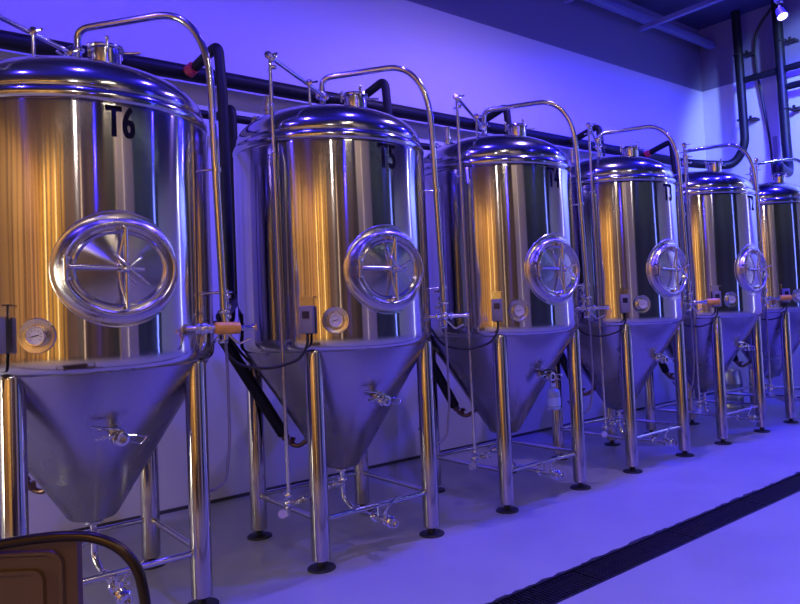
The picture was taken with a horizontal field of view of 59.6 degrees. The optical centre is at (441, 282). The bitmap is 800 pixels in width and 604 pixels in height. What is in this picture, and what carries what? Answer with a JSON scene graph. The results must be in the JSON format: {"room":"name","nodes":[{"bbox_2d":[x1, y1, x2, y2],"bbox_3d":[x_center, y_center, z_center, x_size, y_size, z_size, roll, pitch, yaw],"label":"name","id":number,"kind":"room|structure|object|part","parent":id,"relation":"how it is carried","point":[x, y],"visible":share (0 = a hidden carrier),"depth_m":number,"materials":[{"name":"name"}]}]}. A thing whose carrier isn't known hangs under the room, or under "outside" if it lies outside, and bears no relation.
{"room":"processing plant","nodes":[
{"label":"processing plant","id":0,"kind":"room"},
{"bbox_2d":[0,0,713,533],"bbox_3d":[-2.786,-1.102,5.693,19.040,6.050,0.200,-1,-3,-40],"label":"wall","id":1,"kind":"structure","parent":0,"point":[592,61],"depth_m":7.58,"materials":[{"name":"paint"}]},
{"bbox_2d":[74,392,713,530],"bbox_3d":[-2.663,1.899,5.440,18.840,0.028,0.012,-1,-3,-40],"label":"baseboard","id":2,"kind":"structure","parent":1,"relation":"attached to","point":[641,408],"depth_m":6.79,"materials":[{"name":"grey"}]},
{"bbox_2d":[82,394,799,603],"bbox_3d":[0.473,1.742,1.673,18.840,0.200,9.817,-1,-3,-40],"label":"floor","id":3,"kind":"structure","parent":0,"point":[483,555],"depth_m":4.88,"materials":[{"name":"concrete"}]},
{"bbox_2d":[0,530,150,603],"bbox_3d":[-1.382,1.273,2.404,0.971,0.953,0.501,-3,-2,0],"label":"chair","id":4,"kind":"object","parent":3,"relation":"on","point":[44,567],"visible":1,"depth_m":2.21,"materials":[{"name":"black metal"}]},
{"bbox_3d":[-1.430,1.083,2.216,0.560,0.500,0.042,-3,-2,0],"label":"backrest","id":5,"kind":"part","parent":4,"relation":"part of","materials":[{"name":"brown wood"}]},
{"bbox_2d":[0,12,256,603],"bbox_3d":[-2.068,0.130,3.852,1.730,3.397,1.538,-1,-3,-40],"label":"tank","id":6,"kind":"object","parent":3,"relation":"on","point":[107,326],"visible":0.94,"depth_m":3.52,"materials":[{"name":"silver metal"}]},
{"bbox_3d":[-2.045,1.099,3.335,0.116,1.318,0.116,-1,-3,-40],"label":"leg","id":7,"kind":"part","parent":6,"relation":"part of","materials":[{"name":"silver metal"}]},
{"bbox_3d":[-1.648,-0.070,3.398,0.362,0.118,0.076,-1,-3,-40],"label":"hinge arm","id":8,"kind":"part","parent":6,"relation":"part of","materials":[{"name":"silver metal"}]},
{"bbox_2d":[82,519,143,603],"bbox_3d":[-1.805,1.484,3.733,0.265,0.319,0.720,-1,-3,-40],"label":"outlet","id":9,"kind":"object","parent":6,"relation":"attached to","point":[120,593],"depth_m":3.60,"materials":[{"name":"silver metal"}]},
{"bbox_3d":[-1.645,0.777,3.556,0.258,0.117,0.040,-1,-2,-29],"label":"valve handle","id":10,"kind":"part","parent":6,"relation":"part of","materials":[{"name":"silver metal"}]},
{"bbox_3d":[-1.520,-0.065,3.414,0.146,0.168,0.094,-2,-2,-5],"label":"clamp handle","id":11,"kind":"part","parent":6,"relation":"part of","materials":[{"name":"silver metal"}]},
{"bbox_3d":[-1.930,1.139,4.584,0.116,1.318,0.116,-1,-3,-40],"label":"leg","id":12,"kind":"part","parent":6,"relation":"part of","materials":[{"name":"silver metal"}]},
{"bbox_3d":[-1.363,1.089,3.903,0.116,1.318,0.116,-1,-3,-40],"label":"leg","id":13,"kind":"part","parent":6,"relation":"part of","materials":[{"name":"silver metal"}]},
{"bbox_2d":[187,323,214,350],"bbox_3d":[-1.296,0.293,3.779,0.161,0.150,0.104,-2,-2,-24],"label":"tap","id":14,"kind":"object","parent":6,"relation":"on","point":[193,329],"depth_m":3.78,"materials":[{"name":"silver metal"}]},
{"bbox_2d":[217,51,468,573],"bbox_3d":[-0.807,0.112,4.903,1.730,3.397,1.538,-1,-3,-40],"label":"tank","id":15,"kind":"object","parent":3,"relation":"on","point":[332,266],"visible":0.99,"depth_m":4.51,"materials":[{"name":"silver metal"}]},
{"bbox_3d":[-1.350,1.130,5.067,0.116,1.318,0.116,-1,-3,-40],"label":"leg","id":16,"kind":"part","parent":15,"relation":"part of","materials":[{"name":"silver metal"}]},
{"bbox_3d":[-0.783,1.081,4.386,0.116,1.318,0.116,-1,-3,-40],"label":"leg","id":17,"kind":"part","parent":15,"relation":"part of","materials":[{"name":"silver metal"}]},
{"bbox_3d":[-0.668,1.121,5.635,0.116,1.318,0.116,-1,-3,-40],"label":"leg","id":18,"kind":"part","parent":15,"relation":"part of","materials":[{"name":"silver metal"}]},
{"bbox_2d":[328,467,398,527],"bbox_3d":[-0.544,1.466,4.784,0.265,0.319,0.720,-1,-3,-40],"label":"outlet","id":19,"kind":"object","parent":15,"relation":"attached to","point":[389,521],"depth_m":4.70,"materials":[{"name":"silver metal"}]},
{"bbox_3d":[-0.387,-0.088,4.450,0.362,0.118,0.076,-1,-3,-40],"label":"hinge arm","id":20,"kind":"part","parent":15,"relation":"part of","materials":[{"name":"silver metal"}]},
{"bbox_3d":[-0.384,0.759,4.607,0.258,0.117,0.040,-1,-2,-29],"label":"valve handle","id":21,"kind":"part","parent":15,"relation":"part of","materials":[{"name":"silver metal"}]},
{"bbox_3d":[-0.258,-0.083,4.465,0.146,0.168,0.094,-2,-2,-5],"label":"clamp handle","id":22,"kind":"part","parent":15,"relation":"part of","materials":[{"name":"silver metal"}]},
{"bbox_3d":[-0.102,1.071,4.954,0.116,1.318,0.116,-1,-3,-40],"label":"leg","id":23,"kind":"part","parent":15,"relation":"part of","materials":[{"name":"silver metal"}]},
{"bbox_2d":[424,93,608,513],"bbox_3d":[0.455,0.094,5.954,1.730,3.397,1.538,-1,-3,-40],"label":"tank","id":24,"kind":"object","parent":3,"relation":"on","point":[511,262],"visible":0.92,"depth_m":5.53,"materials":[{"name":"silver metal"}]},
{"bbox_3d":[-0.088,1.112,6.118,0.116,1.318,0.116,-1,-3,-40],"label":"leg","id":25,"kind":"part","parent":24,"relation":"part of","materials":[{"name":"silver metal"}]},
{"bbox_3d":[0.478,1.063,5.438,0.116,1.318,0.116,-1,-3,-40],"label":"leg","id":26,"kind":"part","parent":24,"relation":"part of","materials":[{"name":"silver metal"}]},
{"bbox_2d":[491,445,563,479],"bbox_3d":[0.718,1.448,5.835,0.265,0.319,0.720,-1,-3,-40],"label":"outlet","id":27,"kind":"object","parent":24,"relation":"attached to","point":[551,473],"depth_m":5.70,"materials":[{"name":"silver metal"}]},
{"bbox_3d":[0.878,0.741,5.658,0.258,0.117,0.040,-1,-2,-29],"label":"valve handle","id":28,"kind":"part","parent":24,"relation":"part of","materials":[{"name":"silver metal"}]},
{"bbox_2d":[541,368,560,409],"bbox_3d":[0.893,0.863,5.652,0.142,0.331,0.109,-1,-3,-40],"label":"plastic bottle","id":29,"kind":"object","parent":24,"relation":"hanging from","point":[553,394],"visible":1,"depth_m":5.62,"materials":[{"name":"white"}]},
{"bbox_3d":[0.875,-0.106,5.501,0.362,0.118,0.076,-1,-3,-40],"label":"hinge arm","id":30,"kind":"part","parent":24,"relation":"part of","materials":[{"name":"silver metal"}]},
{"bbox_3d":[1.004,-0.101,5.516,0.146,0.168,0.094,-2,-2,-5],"label":"clamp handle","id":31,"kind":"part","parent":24,"relation":"part of","materials":[{"name":"silver metal"}]},
{"bbox_3d":[1.160,1.054,6.005,0.116,1.318,0.116,-1,-3,-40],"label":"leg","id":32,"kind":"part","parent":24,"relation":"part of","materials":[{"name":"silver metal"}]},
{"bbox_2d":[550,122,719,473],"bbox_3d":[1.757,0.076,7.039,1.835,3.395,1.537,-1,-3,-40],"label":"tank","id":33,"kind":"object","parent":3,"relation":"on","point":[638,267],"visible":0.9,"depth_m":6.57,"materials":[{"name":"silver metal"}]},
{"bbox_3d":[1.173,1.095,7.170,0.116,1.318,0.116,-1,-3,-40],"label":"leg","id":34,"kind":"part","parent":33,"relation":"part of","materials":[{"name":"silver metal"}]},
{"bbox_3d":[1.855,1.085,7.737,0.116,1.318,0.116,-1,-3,-40],"label":"leg","id":35,"kind":"part","parent":33,"relation":"part of","materials":[{"name":"silver metal"}]},
{"bbox_3d":[1.740,1.045,6.489,0.116,1.318,0.116,-1,-3,-40],"label":"leg","id":36,"kind":"part","parent":33,"relation":"part of","materials":[{"name":"silver metal"}]},
{"bbox_2d":[608,409,677,446],"bbox_3d":[1.980,1.430,6.886,0.265,0.319,0.720,-1,-3,-40],"label":"outlet","id":37,"kind":"object","parent":33,"relation":"attached to","point":[665,441],"depth_m":6.79,"materials":[{"name":"silver metal"}]},
{"bbox_3d":[2.140,0.724,6.709,0.258,0.117,0.040,-1,-2,-29],"label":"valve handle","id":38,"kind":"part","parent":33,"relation":"part of","materials":[{"name":"silver metal"}]},
{"bbox_3d":[2.136,-0.124,6.552,0.362,0.118,0.076,-1,-3,-40],"label":"hinge arm","id":39,"kind":"part","parent":33,"relation":"part of","materials":[{"name":"silver metal"}]},
{"bbox_3d":[2.422,1.036,7.056,0.116,1.318,0.116,-1,-3,-40],"label":"leg","id":40,"kind":"part","parent":33,"relation":"part of","materials":[{"name":"silver metal"}]},
{"bbox_3d":[2.265,-0.119,6.567,0.146,0.168,0.094,-2,-2,-5],"label":"clamp handle","id":41,"kind":"part","parent":33,"relation":"part of","materials":[{"name":"silver metal"}]},
{"bbox_2d":[486,472,799,603],"bbox_3d":[1.589,1.711,4.702,14.032,0.024,0.280,-1,-3,-40],"label":"floor drain","id":42,"kind":"object","parent":3,"relation":"in","point":[563,585],"visible":0.95,"depth_m":4.46,"materials":[{"name":"metal"}]},
{"bbox_2d":[644,142,791,444],"bbox_3d":[3.018,0.058,8.090,1.835,3.395,1.537,-1,-3,-40],"label":"tank","id":43,"kind":"object","parent":3,"relation":"on","point":[727,261],"visible":0.8,"depth_m":7.60,"materials":[{"name":"silver metal"}]},
{"bbox_3d":[2.435,1.077,8.221,0.116,1.318,0.116,-1,-3,-40],"label":"leg","id":44,"kind":"part","parent":43,"relation":"part of","materials":[{"name":"silver metal"}]},
{"bbox_3d":[3.117,1.067,8.789,0.116,1.318,0.116,-1,-3,-40],"label":"leg","id":45,"kind":"part","parent":43,"relation":"part of","materials":[{"name":"silver metal"}]},
{"bbox_3d":[3.002,1.027,7.540,0.116,1.318,0.116,-1,-3,-40],"label":"leg","id":46,"kind":"part","parent":43,"relation":"part of","materials":[{"name":"silver metal"}]},
{"bbox_2d":[695,391,759,422],"bbox_3d":[3.241,1.412,7.937,0.265,0.319,0.720,-1,-3,-40],"label":"outlet","id":47,"kind":"object","parent":43,"relation":"attached to","point":[748,418],"depth_m":7.83,"materials":[{"name":"silver metal"}]},
{"bbox_3d":[3.398,-0.142,7.603,0.362,0.118,0.076,-1,-3,-40],"label":"hinge arm","id":48,"kind":"part","parent":43,"relation":"part of","materials":[{"name":"silver metal"}]},
{"bbox_3d":[3.683,1.018,8.107,0.116,1.318,0.116,-1,-3,-40],"label":"leg","id":49,"kind":"part","parent":43,"relation":"part of","materials":[{"name":"silver metal"}]},
{"bbox_3d":[3.527,-0.137,7.618,0.146,0.168,0.094,-2,-2,-5],"label":"clamp handle","id":50,"kind":"part","parent":43,"relation":"part of","materials":[{"name":"silver metal"}]},
{"bbox_2d":[725,369,743,408],"bbox_3d":[4.118,1.516,9.950,0.356,0.520,0.356,-1,-3,-40],"label":"keg","id":51,"kind":"object","parent":3,"relation":"on","point":[733,377],"visible":0.52,"depth_m":9.80,"materials":[{"name":"silver metal"}]},
{"bbox_2d":[725,158,799,423],"bbox_3d":[4.280,0.040,9.141,1.835,3.395,1.537,-1,-3,-40],"label":"tank","id":52,"kind":"object","parent":3,"relation":"on","point":[779,200],"visible":0.6,"depth_m":8.61,"materials":[{"name":"silver metal"}]},
{"bbox_3d":[4.378,1.049,9.840,0.116,1.318,0.116,-1,-3,-40],"label":"leg","id":53,"kind":"part","parent":52,"relation":"part of","materials":[{"name":"silver metal"}]},
{"bbox_2d":[764,377,799,401],"bbox_3d":[4.503,1.394,8.988,0.265,0.319,0.720,-1,-3,-40],"label":"outlet","id":54,"kind":"object","parent":52,"relation":"attached to","point":[766,386],"depth_m":9.13,"materials":[{"name":"silver metal"}]},
{"bbox_3d":[4.263,1.009,8.591,0.116,1.318,0.116,-1,-3,-40],"label":"leg","id":55,"kind":"part","parent":52,"relation":"part of","materials":[{"name":"silver metal"}]},
{"bbox_2d":[627,0,770,29],"bbox_3d":[0.199,-4.498,1.896,19.240,0.200,10.217,-1,-3,-40],"label":"ceiling","id":56,"kind":"structure","parent":0,"point":[721,11],"depth_m":10.82,"materials":[{"name":"paint"}]},
{"bbox_2d":[0,10,748,168],"bbox_3d":[-2.555,-2.908,5.265,18.487,2.472,0.771,-1,-3,-40],"label":"pipe","id":57,"kind":"object","parent":56,"relation":"attached to","point":[13,41],"visible":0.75,"depth_m":7.14,"materials":[{"name":"black plastic"}]},
{"bbox_2d":[184,43,235,322],"bbox_3d":[-1.970,-0.749,5.767,0.220,2.361,0.667,-1,-3,-40],"label":"pipe","id":58,"kind":"object","parent":57,"relation":"attached to","point":[191,69],"visible":0.73,"depth_m":5.57,"materials":[{"name":"black plastic"}]},
{"bbox_2d":[363,79,392,115],"bbox_3d":[-0.708,-0.767,6.818,0.220,2.361,0.667,-1,-3,-40],"label":"pipe","id":59,"kind":"object","parent":57,"relation":"attached to","point":[383,84],"visible":0.29,"depth_m":6.65,"materials":[{"name":"black plastic"}]},
{"bbox_2d":[474,105,511,133],"bbox_3d":[0.553,-0.785,7.869,0.220,2.361,0.667,-1,-3,-40],"label":"pipe","id":60,"kind":"object","parent":57,"relation":"attached to","point":[507,113],"visible":0.23,"depth_m":7.75,"materials":[{"name":"black plastic"}]},
{"bbox_2d":[568,124,604,155],"bbox_3d":[1.815,-0.803,8.921,0.220,2.361,0.667,-1,-3,-40],"label":"pipe","id":61,"kind":"object","parent":57,"relation":"attached to","point":[597,128],"visible":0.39,"depth_m":8.79,"materials":[{"name":"black plastic"}]},
{"bbox_2d":[642,140,676,173],"bbox_3d":[3.077,-0.821,9.972,0.220,2.361,0.667,-1,-3,-40],"label":"pipe","id":62,"kind":"object","parent":57,"relation":"attached to","point":[647,153],"visible":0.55,"depth_m":9.85,"materials":[{"name":"black plastic"}]},
{"bbox_2d":[743,61,799,82],"bbox_3d":[5.666,-3.227,9.730,0.100,0.118,3.001,-1,-3,-40],"label":"pipe","id":63,"kind":"object","parent":57,"relation":"attached to","point":[796,65],"visible":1,"depth_m":10.55,"materials":[{"name":"black metal"}]},
{"bbox_2d":[774,0,788,20],"bbox_3d":[3.751,-3.624,7.770,0.158,1.419,0.147,-1,-3,-40],"label":"lamp","id":64,"kind":"object","parent":56,"relation":"hanging from","point":[781,14],"visible":1,"depth_m":7.73,"materials":[{"name":"grey metal"}]},
{"bbox_2d":[771,0,793,176],"bbox_3d":[4.744,-2.868,9.815,0.184,2.869,1.549,-4,-2,31],"label":"riser pipe","id":65,"kind":"object","parent":56,"relation":"attached to","point":[778,167],"visible":0.91,"depth_m":10.35,"materials":[{"name":"black plastic"}]},
{"bbox_2d":[785,80,799,89],"bbox_3d":[5.854,-2.950,9.508,0.100,0.152,2.452,-1,-3,-40],"label":"pipe","id":66,"kind":"object","parent":65,"relation":"attached to","point":[795,84],"visible":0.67,"depth_m":10.27,"materials":[{"name":"black metal"}]},
{"bbox_2d":[699,0,799,394],"bbox_3d":[7.650,-1.482,7.878,0.200,6.050,9.817,-1,-3,-40],"label":"wall","id":67,"kind":"structure","parent":0,"point":[718,78],"depth_m":10.99,"materials":[{"name":"paint"}]},
{"bbox_2d":[583,0,714,49],"bbox_3d":[-2.690,-3.782,5.501,18.600,0.110,0.100,-1,-3,-40],"label":"ceiling beam","id":68,"kind":"structure","parent":67,"relation":"attached to","point":[610,5],"depth_m":10.22,"materials":[{"name":"metal"}]},
{"bbox_2d":[639,0,722,31],"bbox_3d":[5.873,-3.933,6.500,0.070,0.070,9.400,-1,-3,-40],"label":"cross beam","id":69,"kind":"structure","parent":68,"relation":"attached to","point":[703,4],"depth_m":9.60,"materials":[{"name":"metal"}]},
{"bbox_2d":[733,50,753,57],"bbox_3d":[4.734,-3.594,10.946,0.307,0.070,0.257,-1,-3,-40],"label":"clamp","id":70,"kind":"object","parent":67,"relation":"attached to","point":[746,54],"visible":0.81,"depth_m":10.90,"materials":[{"name":"black metal"}]},
{"bbox_2d":[737,115,759,121],"bbox_3d":[4.779,-2.565,10.909,0.307,0.070,0.257,-1,-3,-40],"label":"clamp","id":71,"kind":"object","parent":67,"relation":"attached to","point":[750,119],"visible":0.8,"depth_m":10.88,"materials":[{"name":"black metal"}]},
{"bbox_2d":[754,7,773,181],"bbox_3d":[5.061,-2.349,10.752,0.036,3.812,0.343,-1,-3,-40],"label":"conduit","id":72,"kind":"object","parent":67,"relation":"attached to","point":[769,10],"visible":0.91,"depth_m":10.81,"materials":[{"name":"black rubber"}]},
{"bbox_2d":[773,136,777,174],"bbox_3d":[5.137,-1.797,10.698,0.024,0.900,0.060,-1,-3,-40],"label":"channel","id":73,"kind":"object","parent":67,"relation":"attached to","point":[775,145],"visible":0.42,"depth_m":10.70,"materials":[{"name":"grey metal"}]},
{"bbox_2d":[777,36,798,44],"bbox_3d":[5.155,-3.630,10.439,0.307,0.070,0.257,-1,-3,-40],"label":"clamp","id":74,"kind":"object","parent":67,"relation":"attached to","point":[789,41],"visible":0.85,"depth_m":10.40,"materials":[{"name":"black metal"}]},
{"bbox_2d":[783,105,799,111],"bbox_3d":[5.200,-2.602,10.403,0.307,0.070,0.257,-1,-3,-40],"label":"clamp","id":75,"kind":"object","parent":67,"relation":"attached to","point":[794,108],"visible":0.84,"depth_m":10.36,"materials":[{"name":"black metal"}]},
{"bbox_3d":[-2.998,-0.584,4.426,0.518,1.825,1.024,-1,-3,-40],"label":"pipe","id":76,"kind":"object","parent":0,"visible":0},
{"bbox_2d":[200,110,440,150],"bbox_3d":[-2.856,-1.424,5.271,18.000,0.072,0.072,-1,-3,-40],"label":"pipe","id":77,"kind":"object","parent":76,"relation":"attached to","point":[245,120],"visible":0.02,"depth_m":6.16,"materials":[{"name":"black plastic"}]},
{"bbox_2d":[216,105,237,320],"bbox_3d":[-1.694,-0.603,5.503,0.190,1.825,1.118,-2,-2,-16],"label":"pipe","id":78,"kind":"object","parent":77,"relation":"attached to","point":[233,135],"visible":0.41,"depth_m":5.77,"materials":[{"name":"black plastic"}]}
]}

